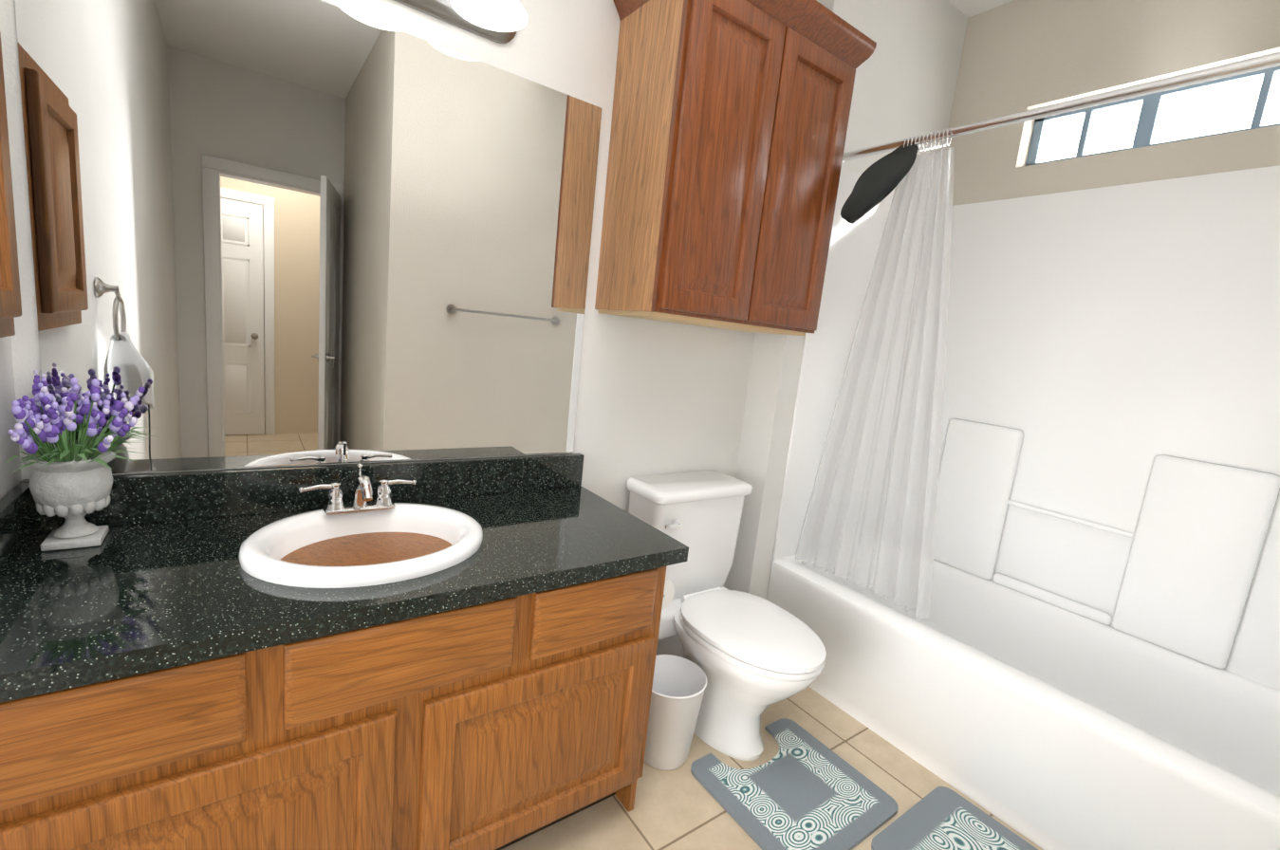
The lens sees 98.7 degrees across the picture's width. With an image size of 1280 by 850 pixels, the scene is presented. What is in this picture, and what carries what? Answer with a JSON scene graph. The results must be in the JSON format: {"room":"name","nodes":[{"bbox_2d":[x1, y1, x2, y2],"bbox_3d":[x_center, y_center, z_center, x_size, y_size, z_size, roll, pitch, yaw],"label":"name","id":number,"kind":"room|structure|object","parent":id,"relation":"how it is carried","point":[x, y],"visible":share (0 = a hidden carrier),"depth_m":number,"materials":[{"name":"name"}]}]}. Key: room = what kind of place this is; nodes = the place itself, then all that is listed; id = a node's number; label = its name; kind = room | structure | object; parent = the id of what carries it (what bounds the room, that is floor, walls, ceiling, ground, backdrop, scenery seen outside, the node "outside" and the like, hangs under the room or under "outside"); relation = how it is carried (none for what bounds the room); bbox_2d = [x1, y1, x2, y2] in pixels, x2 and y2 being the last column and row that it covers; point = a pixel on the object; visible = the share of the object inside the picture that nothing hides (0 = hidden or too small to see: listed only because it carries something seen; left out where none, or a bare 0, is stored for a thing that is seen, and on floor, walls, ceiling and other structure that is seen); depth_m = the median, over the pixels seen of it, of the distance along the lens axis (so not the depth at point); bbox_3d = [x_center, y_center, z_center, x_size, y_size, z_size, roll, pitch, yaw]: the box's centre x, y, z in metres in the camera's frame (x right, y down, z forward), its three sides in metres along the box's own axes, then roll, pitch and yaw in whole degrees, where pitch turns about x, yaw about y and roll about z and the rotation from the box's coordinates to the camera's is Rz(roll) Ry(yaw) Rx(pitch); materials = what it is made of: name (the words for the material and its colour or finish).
{"room":"bathroom","nodes":[
{"label":"bathroom","id":0,"kind":"room"},
{"bbox_2d":[0,0,1279,599],"bbox_3d":[0.965,-0.081,0.526,3.127,2.720,3.540,-1,11,-36],"label":"wall","id":1,"kind":"structure","parent":0,"point":[657,397],"depth_m":1.97,"materials":[{"name":"paint"}]},
{"bbox_2d":[0,32,21,337],"bbox_3d":[-0.982,-0.383,0.789,0.041,0.530,0.383,-1,11,-36],"label":"medicine cabinet","id":2,"kind":"object","parent":1,"relation":"attached to","point":[10,306],"visible":1,"depth_m":0.91,"materials":[{"name":"brown wood"}]},
{"bbox_2d":[0,480,41,578],"bbox_3d":[-1.028,0.213,0.850,0.022,0.105,0.541,-1,11,-36],"label":"backsplash","id":3,"kind":"structure","parent":1,"relation":"attached to","point":[20,520],"depth_m":0.98,"materials":[{"name":"black stone"}]},
{"bbox_2d":[22,453,584,533],"bbox_3d":[-0.697,0.152,1.434,1.243,0.105,0.028,-1,11,-36],"label":"backsplash","id":4,"kind":"structure","parent":1,"relation":"attached to","point":[137,499],"depth_m":1.30,"materials":[{"name":"black stone"}]},
{"bbox_2d":[14,0,602,473],"bbox_3d":[-0.643,-0.414,1.353,1.177,1.038,0.005,-1,11,-36],"label":"mirror","id":5,"kind":"object","parent":1,"relation":"attached to","point":[287,231],"visible":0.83,"depth_m":1.25,"materials":[{"name":"clear glass"}]},
{"bbox_2d":[393,0,528,43],"bbox_3d":[-0.509,-1.070,1.169,0.611,0.217,0.202,-1,11,-36],"label":"sconce","id":6,"kind":"object","parent":1,"relation":"attached to","point":[500,21],"visible":1,"depth_m":1.32,"materials":[{"name":"white glass"}]},
{"bbox_2d":[594,0,876,335],"bbox_3d":[0.279,-0.772,1.710,0.759,0.915,0.362,-1,11,-36],"label":"upper cabinet","id":7,"kind":"object","parent":1,"relation":"attached to","point":[729,127],"visible":1,"depth_m":1.55,"materials":[{"name":"brown wood"}]},
{"bbox_2d":[795,51,1279,618],"bbox_3d":[1.030,-0.095,1.503,0.332,1.556,1.505,-1,11,-36],"label":"shower curtain","id":8,"kind":"object","parent":1,"relation":"attached to","point":[879,180],"visible":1,"depth_m":1.85,"materials":[{"name":"white plastic"}]},
{"bbox_2d":[1025,65,1279,166],"bbox_3d":[1.846,-1.046,1.866,0.040,0.223,0.901,-1,11,-36],"label":"window","id":9,"kind":"structure","parent":1,"relation":"in","point":[1249,101],"depth_m":1.90,"materials":[{"name":"glass"}]},
{"bbox_2d":[500,686,1043,849],"bbox_3d":[0.723,1.430,-0.085,4.547,0.100,4.970,-1,11,-36],"label":"floor","id":10,"kind":"structure","parent":0,"point":[680,808],"depth_m":1.56,"materials":[{"name":"tile"}]},
{"bbox_2d":[0,490,688,849],"bbox_3d":[-0.565,0.644,1.310,1.300,0.732,0.564,-1,11,-36],"label":"bathroom vanity","id":11,"kind":"object","parent":10,"relation":"on","point":[436,655],"depth_m":0.99,"materials":[{"name":"brown wood"}]},
{"bbox_2d":[0,483,688,688],"bbox_3d":[-0.548,0.275,1.230,1.243,0.038,0.570,-1,11,-36],"label":"countertop","id":12,"kind":"structure","parent":11,"relation":"on","point":[153,589],"depth_m":0.97,"materials":[{"name":"black stone"}]},
{"bbox_2d":[5,370,146,551],"bbox_3d":[-1.036,0.069,1.028,0.174,0.327,0.232,-1,11,-36],"label":"flower vase","id":13,"kind":"object","parent":12,"relation":"on","point":[71,484],"visible":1,"depth_m":1.02,"materials":[{"name":"grey stone"}]},
{"bbox_2d":[299,464,413,521],"bbox_3d":[-0.640,0.158,1.272,0.235,0.102,0.131,-1,11,-36],"label":"faucet","id":14,"kind":"object","parent":12,"relation":"on","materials":[{"name":"silver metal"}]},
{"bbox_2d":[231,491,516,609],"bbox_3d":[-0.584,0.313,1.197,0.467,0.174,0.400,-1,11,-36],"label":"sink","id":15,"kind":"object","parent":12,"relation":"in","point":[301,549],"depth_m":1.20,"materials":[{"name":"white ceramic"}]},
{"bbox_2d":[644,654,706,770],"bbox_3d":[0.084,0.887,1.692,0.216,0.263,0.216,-1,11,-36],"label":"trash can","id":16,"kind":"object","parent":10,"relation":"on","point":[679,684],"visible":0.83,"depth_m":1.63,"materials":[{"name":"white plastic"}]},
{"bbox_2d":[626,470,826,760],"bbox_3d":[0.287,0.626,1.825,0.444,0.775,0.716,-1,11,-36],"label":"toilet","id":17,"kind":"object","parent":10,"relation":"on","point":[753,658],"visible":0.83,"depth_m":1.77,"materials":[{"name":"white ceramic"}]},
{"bbox_2d":[690,718,898,849],"bbox_3d":[0.448,1.064,1.618,0.460,0.012,0.425,-1,11,-36],"label":"bath mat","id":18,"kind":"object","parent":10,"relation":"on","point":[803,789],"visible":0.96,"depth_m":1.58,"materials":[{"name":"grey fabric"}]},
{"bbox_2d":[871,786,1038,849],"bbox_3d":[0.962,1.172,1.290,0.408,0.012,0.700,-1,11,-36],"label":"area rug","id":19,"kind":"object","parent":10,"relation":"on","point":[941,818],"visible":0.86,"depth_m":1.52,"materials":[{"name":"grey fabric"}]},
{"bbox_2d":[766,165,1279,849],"bbox_3d":[1.329,0.144,1.777,0.755,1.950,1.503,-1,11,-36],"label":"bathtub","id":20,"kind":"object","parent":10,"relation":"on","point":[1085,655],"visible":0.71,"depth_m":1.88,"materials":[{"name":"white plastic"}]},
{"bbox_2d":[948,0,1013,18],"bbox_3d":[1.012,-1.339,-0.538,4.547,0.100,4.970,-1,11,-36],"label":"ceiling","id":21,"kind":"structure","parent":0,"point":[968,9],"depth_m":2.23,"materials":[{"name":"white paint"}]}
]}

